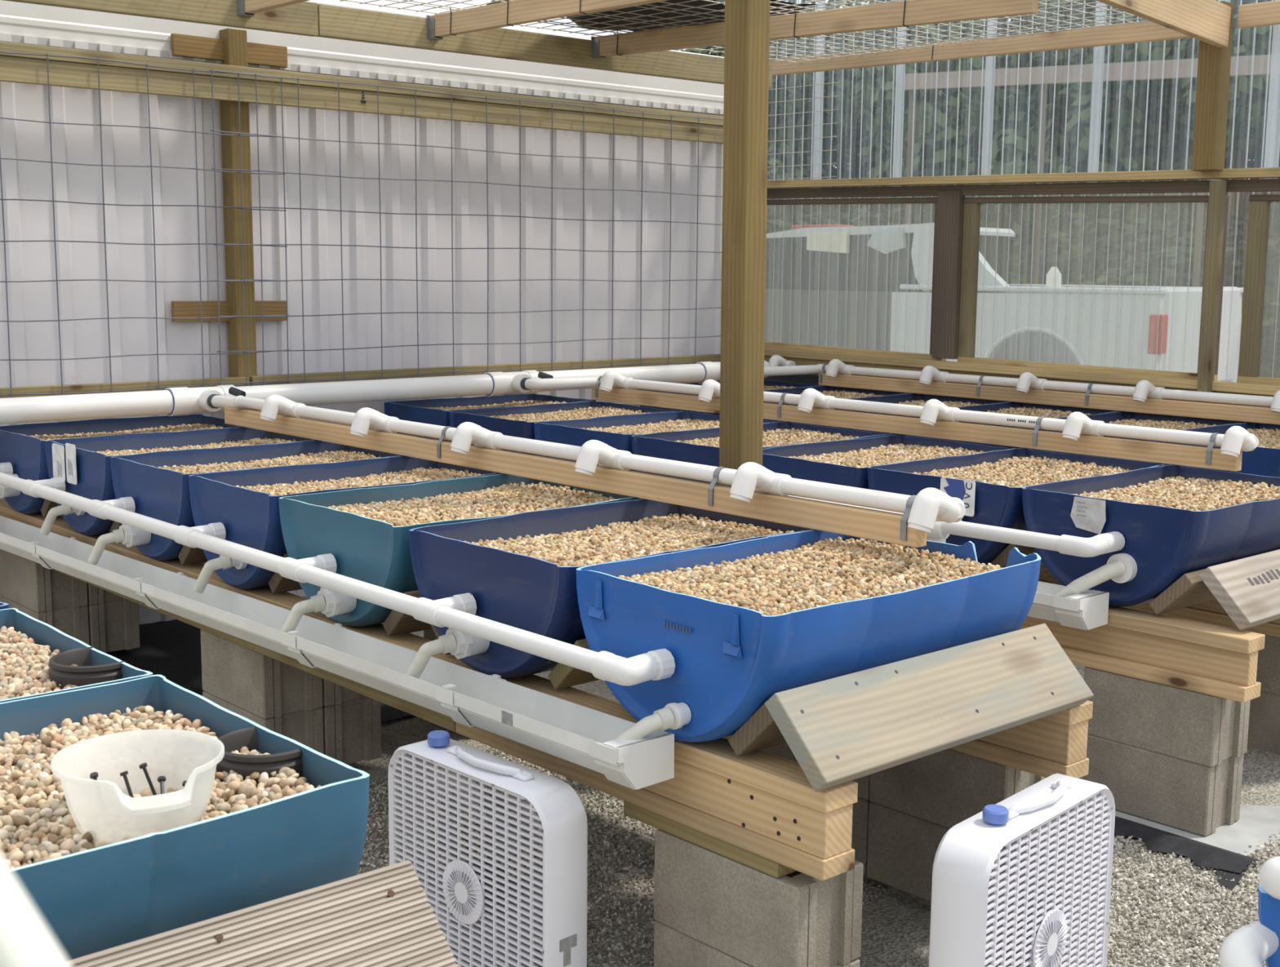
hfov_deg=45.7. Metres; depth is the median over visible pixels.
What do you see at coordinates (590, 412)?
gravel
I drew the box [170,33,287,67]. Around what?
block
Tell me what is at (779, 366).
supply pipe
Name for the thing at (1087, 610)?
gutter
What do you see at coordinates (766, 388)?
gravel
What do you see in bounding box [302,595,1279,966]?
floor
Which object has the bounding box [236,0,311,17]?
rafter
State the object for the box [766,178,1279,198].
header board
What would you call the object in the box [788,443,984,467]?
gravel
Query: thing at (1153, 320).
tail light
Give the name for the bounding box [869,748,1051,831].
concrete block
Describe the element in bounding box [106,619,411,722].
cloth
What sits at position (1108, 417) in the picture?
barrel
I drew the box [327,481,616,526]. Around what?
gravel
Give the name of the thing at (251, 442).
gravel
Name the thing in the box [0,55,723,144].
board
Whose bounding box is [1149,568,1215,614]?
board
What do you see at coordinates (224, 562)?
spout
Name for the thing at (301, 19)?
roof beam
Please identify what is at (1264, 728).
concrete block
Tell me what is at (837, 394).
gravel
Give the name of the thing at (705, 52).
tree
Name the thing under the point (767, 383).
barrel
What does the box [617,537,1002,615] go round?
gravel
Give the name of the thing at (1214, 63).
post
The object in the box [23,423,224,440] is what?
gravel
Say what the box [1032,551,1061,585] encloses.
board
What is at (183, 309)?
block
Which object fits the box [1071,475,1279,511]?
gravel
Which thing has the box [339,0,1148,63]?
roof mesh
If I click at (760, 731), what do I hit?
board
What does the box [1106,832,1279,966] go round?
ground stone
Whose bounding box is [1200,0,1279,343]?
tree
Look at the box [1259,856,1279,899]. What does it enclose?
corner elbow
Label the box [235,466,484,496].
gravel
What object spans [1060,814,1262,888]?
cloth
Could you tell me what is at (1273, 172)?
rail
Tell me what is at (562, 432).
barrel
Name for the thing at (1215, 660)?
beam
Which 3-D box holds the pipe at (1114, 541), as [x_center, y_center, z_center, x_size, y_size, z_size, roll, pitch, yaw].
[0.202,0.000,5.237,0.161,0.074,3.167,-7,11,-41]
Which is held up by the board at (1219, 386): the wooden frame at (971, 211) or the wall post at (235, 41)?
the wooden frame at (971, 211)
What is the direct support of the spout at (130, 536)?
attached to the barrel at (162, 495)
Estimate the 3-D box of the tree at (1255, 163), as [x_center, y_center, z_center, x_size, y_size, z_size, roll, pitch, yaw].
[11.675,-5.586,23.957,6.424,8.505,6.423,6,10,35]
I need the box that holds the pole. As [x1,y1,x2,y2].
[0,853,71,966]
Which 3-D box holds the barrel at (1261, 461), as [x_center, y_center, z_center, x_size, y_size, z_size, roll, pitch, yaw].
[2.420,-0.040,5.868,0.866,0.303,0.586,-7,11,-41]
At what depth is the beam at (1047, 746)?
3.29 m
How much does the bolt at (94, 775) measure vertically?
0.044 m
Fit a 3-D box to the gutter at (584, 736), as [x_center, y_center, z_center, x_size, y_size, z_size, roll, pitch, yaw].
[-1.370,0.321,4.415,0.147,0.094,4.160,-7,10,-41]
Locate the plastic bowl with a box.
[50,728,224,844]
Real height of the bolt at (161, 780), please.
0.035 m
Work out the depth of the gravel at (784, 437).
5.81 m
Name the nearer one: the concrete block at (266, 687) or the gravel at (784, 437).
the concrete block at (266, 687)
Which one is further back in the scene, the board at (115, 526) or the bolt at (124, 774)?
the board at (115, 526)
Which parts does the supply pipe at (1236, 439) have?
dog leg, spout, spout, spout, spout, spout, spout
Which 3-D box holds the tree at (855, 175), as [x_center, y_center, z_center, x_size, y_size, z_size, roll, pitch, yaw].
[6.417,-5.846,29.384,5.472,7.245,5.472,-5,10,-32]
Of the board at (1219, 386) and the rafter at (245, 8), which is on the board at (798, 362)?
the board at (1219, 386)
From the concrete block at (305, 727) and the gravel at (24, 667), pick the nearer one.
the gravel at (24, 667)
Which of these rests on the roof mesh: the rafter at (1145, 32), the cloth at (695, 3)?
the cloth at (695, 3)
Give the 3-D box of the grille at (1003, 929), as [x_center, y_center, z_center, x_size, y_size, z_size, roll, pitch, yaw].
[0.773,0.872,2.887,0.007,0.502,0.502,8,11,41]
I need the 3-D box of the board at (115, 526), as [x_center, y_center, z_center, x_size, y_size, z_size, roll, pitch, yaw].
[-1.435,0.094,5.253,0.770,0.123,0.123,-7,11,-41]
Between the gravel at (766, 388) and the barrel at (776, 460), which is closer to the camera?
the barrel at (776, 460)
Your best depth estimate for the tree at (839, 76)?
25.28 m
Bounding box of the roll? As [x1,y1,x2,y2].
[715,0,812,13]
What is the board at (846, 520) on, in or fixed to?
on the barrel at (730, 660)
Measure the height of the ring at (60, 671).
0.054 m
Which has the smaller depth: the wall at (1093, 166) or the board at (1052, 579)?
the board at (1052, 579)
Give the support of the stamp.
attached to the board at (12, 69)
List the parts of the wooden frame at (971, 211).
mullion, frame, pane, frame, frame, frame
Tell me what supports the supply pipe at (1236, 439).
on the board at (1188, 455)
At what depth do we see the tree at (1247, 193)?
23.40 m
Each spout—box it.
[0,474,21,498]
[40,496,84,535]
[87,524,151,564]
[192,555,247,593]
[280,586,356,635]
[405,627,489,679]
[614,702,691,740]
[1056,553,1137,597]
[1219,920,1279,966]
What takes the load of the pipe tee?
attached to the pipe at (1114, 541)
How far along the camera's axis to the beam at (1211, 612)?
4.73 m
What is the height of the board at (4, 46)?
0.053 m
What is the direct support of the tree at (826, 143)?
on the field
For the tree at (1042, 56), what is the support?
on the field
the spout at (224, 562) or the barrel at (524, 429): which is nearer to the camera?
the spout at (224, 562)
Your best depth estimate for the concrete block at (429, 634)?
5.07 m
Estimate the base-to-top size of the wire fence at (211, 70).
1.314 m
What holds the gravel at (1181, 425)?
in the barrel at (1108, 417)
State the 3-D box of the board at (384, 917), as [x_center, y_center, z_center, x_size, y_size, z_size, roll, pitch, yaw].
[-0.644,0.617,1.429,1.115,0.207,0.211,-7,11,-41]
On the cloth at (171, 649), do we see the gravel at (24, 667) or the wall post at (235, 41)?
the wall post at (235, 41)
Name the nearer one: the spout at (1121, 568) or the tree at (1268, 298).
the spout at (1121, 568)
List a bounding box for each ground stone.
[356,746,888,966]
[1051,820,1188,902]
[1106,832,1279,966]
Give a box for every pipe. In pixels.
[0,360,769,424]
[0,462,675,686]
[211,395,965,540]
[524,370,1258,464]
[764,355,1279,413]
[787,495,1124,557]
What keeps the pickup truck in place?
on the driveway
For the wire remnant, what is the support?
attached to the wall at (1093, 166)
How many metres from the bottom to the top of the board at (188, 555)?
0.123 m
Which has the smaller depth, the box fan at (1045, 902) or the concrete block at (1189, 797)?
the box fan at (1045, 902)
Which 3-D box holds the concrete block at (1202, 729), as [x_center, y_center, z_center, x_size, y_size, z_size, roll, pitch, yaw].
[1.432,0.616,4.148,0.190,0.192,0.390,-7,11,-41]
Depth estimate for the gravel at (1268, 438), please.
6.02 m
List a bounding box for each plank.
[764,623,1093,792]
[1198,549,1279,631]
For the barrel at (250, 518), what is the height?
0.305 m
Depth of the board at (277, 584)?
4.22 m
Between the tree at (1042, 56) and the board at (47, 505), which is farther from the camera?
the tree at (1042, 56)
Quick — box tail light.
[1147,315,1168,354]
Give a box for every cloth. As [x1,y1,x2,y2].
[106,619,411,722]
[485,0,816,31]
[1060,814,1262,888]
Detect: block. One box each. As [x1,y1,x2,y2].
[0,549,88,613]
[0,595,89,645]
[86,600,140,653]
[87,583,128,605]
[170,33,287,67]
[171,301,286,322]
[200,629,323,719]
[202,691,324,754]
[321,697,381,764]
[322,679,368,706]
[423,629,437,640]
[653,829,863,966]
[653,920,860,966]
[760,742,870,799]
[851,797,871,875]
[866,802,1043,902]
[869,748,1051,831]
[1079,734,1244,836]
[1084,666,1250,767]
[1247,691,1279,755]
[1252,631,1279,695]
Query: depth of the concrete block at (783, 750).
3.86 m
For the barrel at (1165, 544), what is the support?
on the beam at (1211, 612)
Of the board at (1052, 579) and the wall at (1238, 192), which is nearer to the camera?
the board at (1052, 579)
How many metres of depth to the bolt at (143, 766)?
1.87 m
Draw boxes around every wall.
[0,81,723,624]
[771,191,1279,382]
[773,0,1279,188]
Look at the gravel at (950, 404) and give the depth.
7.36 m
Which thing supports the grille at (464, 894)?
attached to the box fan at (535, 917)
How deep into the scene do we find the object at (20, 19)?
6.72 m
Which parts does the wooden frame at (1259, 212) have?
frame, frame, pane, frame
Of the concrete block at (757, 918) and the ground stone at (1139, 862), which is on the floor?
the ground stone at (1139, 862)
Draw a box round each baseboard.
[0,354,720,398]
[764,374,1279,425]
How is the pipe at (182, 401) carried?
attached to the supply pipe at (779, 366)
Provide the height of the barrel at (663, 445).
0.304 m
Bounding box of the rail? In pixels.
[767,167,1279,188]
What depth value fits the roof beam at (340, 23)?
6.68 m
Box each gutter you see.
[0,515,674,790]
[1027,581,1109,630]
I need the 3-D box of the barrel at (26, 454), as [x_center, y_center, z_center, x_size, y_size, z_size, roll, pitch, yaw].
[-1.947,-0.072,5.803,0.866,0.303,0.582,-7,11,-41]
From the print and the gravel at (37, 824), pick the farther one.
the print
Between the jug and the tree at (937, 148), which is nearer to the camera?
the jug
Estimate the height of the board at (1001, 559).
0.123 m
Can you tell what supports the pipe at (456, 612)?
attached to the barrel at (86, 473)
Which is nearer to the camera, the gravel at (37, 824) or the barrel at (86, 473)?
the gravel at (37, 824)
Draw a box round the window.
[764,196,946,360]
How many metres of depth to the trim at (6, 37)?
6.76 m
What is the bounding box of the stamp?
[360,92,365,103]
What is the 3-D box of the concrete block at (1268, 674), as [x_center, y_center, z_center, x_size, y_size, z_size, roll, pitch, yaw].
[2.085,0.555,4.613,0.190,0.192,0.390,-7,11,-41]
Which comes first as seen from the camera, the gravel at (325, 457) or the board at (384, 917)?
the board at (384, 917)
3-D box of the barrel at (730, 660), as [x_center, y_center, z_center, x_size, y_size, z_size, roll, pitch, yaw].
[0.368,0.311,3.234,0.867,0.320,0.581,-7,11,-41]
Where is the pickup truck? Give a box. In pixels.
[764,222,1243,382]
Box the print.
[1247,568,1279,586]
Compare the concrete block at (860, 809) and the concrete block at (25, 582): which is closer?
the concrete block at (860, 809)
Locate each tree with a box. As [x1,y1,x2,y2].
[609,0,782,112]
[672,39,858,233]
[766,0,1039,283]
[768,0,959,218]
[823,0,1112,284]
[831,16,1062,283]
[955,0,1279,355]
[1001,84,1278,351]
[1008,8,1263,275]
[1022,0,1279,382]
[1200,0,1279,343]
[1224,160,1279,345]
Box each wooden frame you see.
[904,54,1279,287]
[932,191,1229,381]
[1236,194,1279,386]
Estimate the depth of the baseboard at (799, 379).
8.37 m
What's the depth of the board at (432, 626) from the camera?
3.61 m
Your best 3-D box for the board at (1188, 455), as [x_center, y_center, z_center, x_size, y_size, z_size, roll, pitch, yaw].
[0.830,-0.246,5.900,0.038,0.064,3.130,-7,11,-41]
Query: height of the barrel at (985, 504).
0.305 m
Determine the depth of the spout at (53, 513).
5.05 m
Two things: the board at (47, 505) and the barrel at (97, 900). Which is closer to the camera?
the barrel at (97, 900)
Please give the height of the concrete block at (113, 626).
0.192 m
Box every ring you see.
[48,646,123,689]
[216,727,302,786]
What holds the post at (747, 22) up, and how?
on the floor
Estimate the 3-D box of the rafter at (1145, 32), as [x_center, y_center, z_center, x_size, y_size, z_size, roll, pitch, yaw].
[1.460,-2.062,7.242,0.043,0.130,2.661,-7,11,-41]
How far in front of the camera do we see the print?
4.08 m
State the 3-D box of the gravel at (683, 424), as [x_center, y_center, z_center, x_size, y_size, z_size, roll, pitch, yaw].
[0.077,-0.208,6.105,0.810,0.052,0.549,-7,11,-41]
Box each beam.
[0,499,857,881]
[1,0,318,36]
[315,4,772,88]
[948,700,1093,778]
[1019,606,1265,702]
[1038,568,1279,637]
[1095,0,1231,48]
[1237,0,1279,28]
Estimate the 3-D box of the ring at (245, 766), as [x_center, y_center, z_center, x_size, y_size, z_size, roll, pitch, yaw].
[-0.510,0.367,1.993,0.092,0.054,0.136,-7,11,-41]
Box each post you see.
[219,28,257,410]
[719,0,770,739]
[1191,0,1234,419]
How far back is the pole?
0.30 m
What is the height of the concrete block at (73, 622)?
0.192 m
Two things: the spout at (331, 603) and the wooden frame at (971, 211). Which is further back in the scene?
the wooden frame at (971, 211)
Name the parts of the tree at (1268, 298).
crown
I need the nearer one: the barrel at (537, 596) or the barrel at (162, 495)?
the barrel at (537, 596)
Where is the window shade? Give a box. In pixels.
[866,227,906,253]
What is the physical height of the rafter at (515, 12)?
0.129 m
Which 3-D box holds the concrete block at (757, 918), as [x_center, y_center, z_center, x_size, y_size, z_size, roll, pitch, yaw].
[0.228,0.806,2.997,0.190,0.192,0.390,-7,11,-42]
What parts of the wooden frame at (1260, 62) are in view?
fence post, fence post, rail, fence post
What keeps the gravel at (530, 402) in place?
in the barrel at (414, 411)
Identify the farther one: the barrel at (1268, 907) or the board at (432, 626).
the board at (432, 626)
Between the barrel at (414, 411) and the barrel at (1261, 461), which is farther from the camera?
the barrel at (414, 411)
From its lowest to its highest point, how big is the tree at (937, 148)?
6.615 m
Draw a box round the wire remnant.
[767,82,838,180]
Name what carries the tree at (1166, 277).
on the field
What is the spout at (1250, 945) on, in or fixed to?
attached to the barrel at (1268, 907)
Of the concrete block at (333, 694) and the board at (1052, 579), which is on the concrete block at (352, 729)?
the concrete block at (333, 694)
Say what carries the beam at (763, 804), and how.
on the concrete block at (25, 582)
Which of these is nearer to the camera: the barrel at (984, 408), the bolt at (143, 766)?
the bolt at (143, 766)
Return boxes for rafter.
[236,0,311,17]
[426,0,666,40]
[591,0,1038,59]
[768,22,1193,75]
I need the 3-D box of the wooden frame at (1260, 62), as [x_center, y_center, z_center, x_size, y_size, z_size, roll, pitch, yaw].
[4.687,-2.212,14.072,0.100,3.550,5.807,-7,11,-41]
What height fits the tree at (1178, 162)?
6.934 m
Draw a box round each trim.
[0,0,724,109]
[0,33,723,116]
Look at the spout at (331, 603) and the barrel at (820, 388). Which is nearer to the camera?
the spout at (331, 603)
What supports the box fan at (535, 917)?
on the floor
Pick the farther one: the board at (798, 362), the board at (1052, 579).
the board at (798, 362)
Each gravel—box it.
[0,626,91,700]
[0,705,321,869]
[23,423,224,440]
[93,437,296,456]
[152,450,381,474]
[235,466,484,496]
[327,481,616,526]
[426,400,567,410]
[463,513,794,566]
[489,406,650,422]
[580,418,719,434]
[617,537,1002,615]
[675,427,858,447]
[764,385,795,390]
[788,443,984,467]
[798,390,887,399]
[895,400,986,407]
[912,455,1132,487]
[986,406,1095,418]
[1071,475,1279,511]
[1105,418,1216,430]
[1247,427,1279,448]
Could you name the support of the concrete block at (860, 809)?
on the floor
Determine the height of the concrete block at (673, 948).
0.192 m
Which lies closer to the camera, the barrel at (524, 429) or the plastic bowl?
the plastic bowl
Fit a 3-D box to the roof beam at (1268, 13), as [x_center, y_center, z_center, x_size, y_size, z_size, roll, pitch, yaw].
[3.001,-1.835,5.684,0.038,0.090,1.580,-7,11,-41]
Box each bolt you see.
[89,772,98,780]
[119,770,133,797]
[138,762,156,795]
[157,776,165,794]
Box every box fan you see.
[387,730,587,966]
[928,773,1115,966]
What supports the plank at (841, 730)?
on the beam at (763, 804)
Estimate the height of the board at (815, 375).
0.053 m
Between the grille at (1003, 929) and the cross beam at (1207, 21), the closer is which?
the grille at (1003, 929)
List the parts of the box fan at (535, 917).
knob, handle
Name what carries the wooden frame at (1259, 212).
on the board at (1219, 386)
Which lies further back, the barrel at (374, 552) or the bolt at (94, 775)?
the barrel at (374, 552)
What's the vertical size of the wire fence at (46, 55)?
1.311 m
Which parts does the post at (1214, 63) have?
post, post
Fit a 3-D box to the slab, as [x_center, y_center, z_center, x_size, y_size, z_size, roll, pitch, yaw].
[1.937,0.848,4.714,1.740,0.035,0.740,-7,11,-41]
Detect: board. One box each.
[0,41,723,126]
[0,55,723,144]
[40,499,62,518]
[67,860,458,966]
[109,520,122,533]
[177,545,208,565]
[224,407,926,547]
[267,553,302,593]
[382,590,432,636]
[430,624,450,654]
[547,639,599,689]
[591,386,1242,471]
[623,800,795,878]
[728,701,786,756]
[764,347,1279,395]
[764,355,1273,396]
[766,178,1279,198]
[812,372,1268,407]
[818,373,1279,425]
[990,543,1041,568]
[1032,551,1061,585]
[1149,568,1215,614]
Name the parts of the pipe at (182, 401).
valve handle, valve handle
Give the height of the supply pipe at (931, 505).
0.134 m
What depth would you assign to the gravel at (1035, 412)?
6.92 m
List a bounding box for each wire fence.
[0,51,290,397]
[208,69,723,385]
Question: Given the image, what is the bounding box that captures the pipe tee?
[926,520,962,542]
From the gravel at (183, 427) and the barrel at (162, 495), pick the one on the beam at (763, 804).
the barrel at (162, 495)
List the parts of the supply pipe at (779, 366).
spout, dog leg, spout, spout, spout, spout, spout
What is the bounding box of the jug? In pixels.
[1045,266,1061,287]
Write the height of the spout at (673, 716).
0.104 m
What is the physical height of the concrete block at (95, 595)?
0.192 m
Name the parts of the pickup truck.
door panel, cab glass, bed rail, bed rail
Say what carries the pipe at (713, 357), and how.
attached to the wall at (24, 220)
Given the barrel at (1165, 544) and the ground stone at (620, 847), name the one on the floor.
the ground stone at (620, 847)
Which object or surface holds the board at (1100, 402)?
on the barrel at (820, 388)
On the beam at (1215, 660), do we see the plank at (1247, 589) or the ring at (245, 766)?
the plank at (1247, 589)
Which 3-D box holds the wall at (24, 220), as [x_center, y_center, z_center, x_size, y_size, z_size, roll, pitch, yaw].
[-2.137,-0.543,6.091,7.040,2.350,0.032,-7,11,-41]
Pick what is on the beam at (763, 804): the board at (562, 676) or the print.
the board at (562, 676)
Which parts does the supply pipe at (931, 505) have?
dog leg, spout, spout, spout, spout, spout, spout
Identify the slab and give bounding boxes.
[1115,804,1279,856]
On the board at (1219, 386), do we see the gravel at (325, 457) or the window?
the window
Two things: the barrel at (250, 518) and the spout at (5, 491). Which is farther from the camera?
the spout at (5, 491)
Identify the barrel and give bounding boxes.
[0,413,239,514]
[0,602,8,609]
[0,608,152,702]
[0,675,369,960]
[44,426,312,535]
[110,440,404,560]
[188,456,502,589]
[278,473,644,626]
[383,394,595,441]
[408,499,812,678]
[448,401,681,455]
[533,411,782,471]
[576,529,1040,742]
[631,422,892,484]
[638,379,822,415]
[718,386,911,423]
[762,435,1015,498]
[806,393,1010,435]
[867,448,1164,565]
[903,401,1121,448]
[1016,412,1246,462]
[1022,465,1279,607]
[1145,422,1279,477]
[1257,884,1279,966]
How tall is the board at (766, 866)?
0.034 m
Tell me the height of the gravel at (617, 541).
0.050 m
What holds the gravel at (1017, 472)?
in the barrel at (985, 504)
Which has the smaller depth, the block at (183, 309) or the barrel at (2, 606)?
the barrel at (2, 606)
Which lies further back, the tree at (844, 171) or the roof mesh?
the tree at (844, 171)
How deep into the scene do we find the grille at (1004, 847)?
2.94 m
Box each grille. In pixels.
[391,752,544,966]
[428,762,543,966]
[984,791,1111,966]
[985,813,1065,966]
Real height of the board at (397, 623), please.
0.123 m
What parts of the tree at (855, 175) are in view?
crown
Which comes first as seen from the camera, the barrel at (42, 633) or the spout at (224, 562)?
the barrel at (42, 633)
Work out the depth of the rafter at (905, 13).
5.91 m
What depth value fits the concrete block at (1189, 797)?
4.08 m
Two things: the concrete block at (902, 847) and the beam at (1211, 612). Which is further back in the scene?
the beam at (1211, 612)
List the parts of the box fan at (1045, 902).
knob, handle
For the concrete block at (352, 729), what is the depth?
4.51 m
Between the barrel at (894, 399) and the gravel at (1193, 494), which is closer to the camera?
the gravel at (1193, 494)

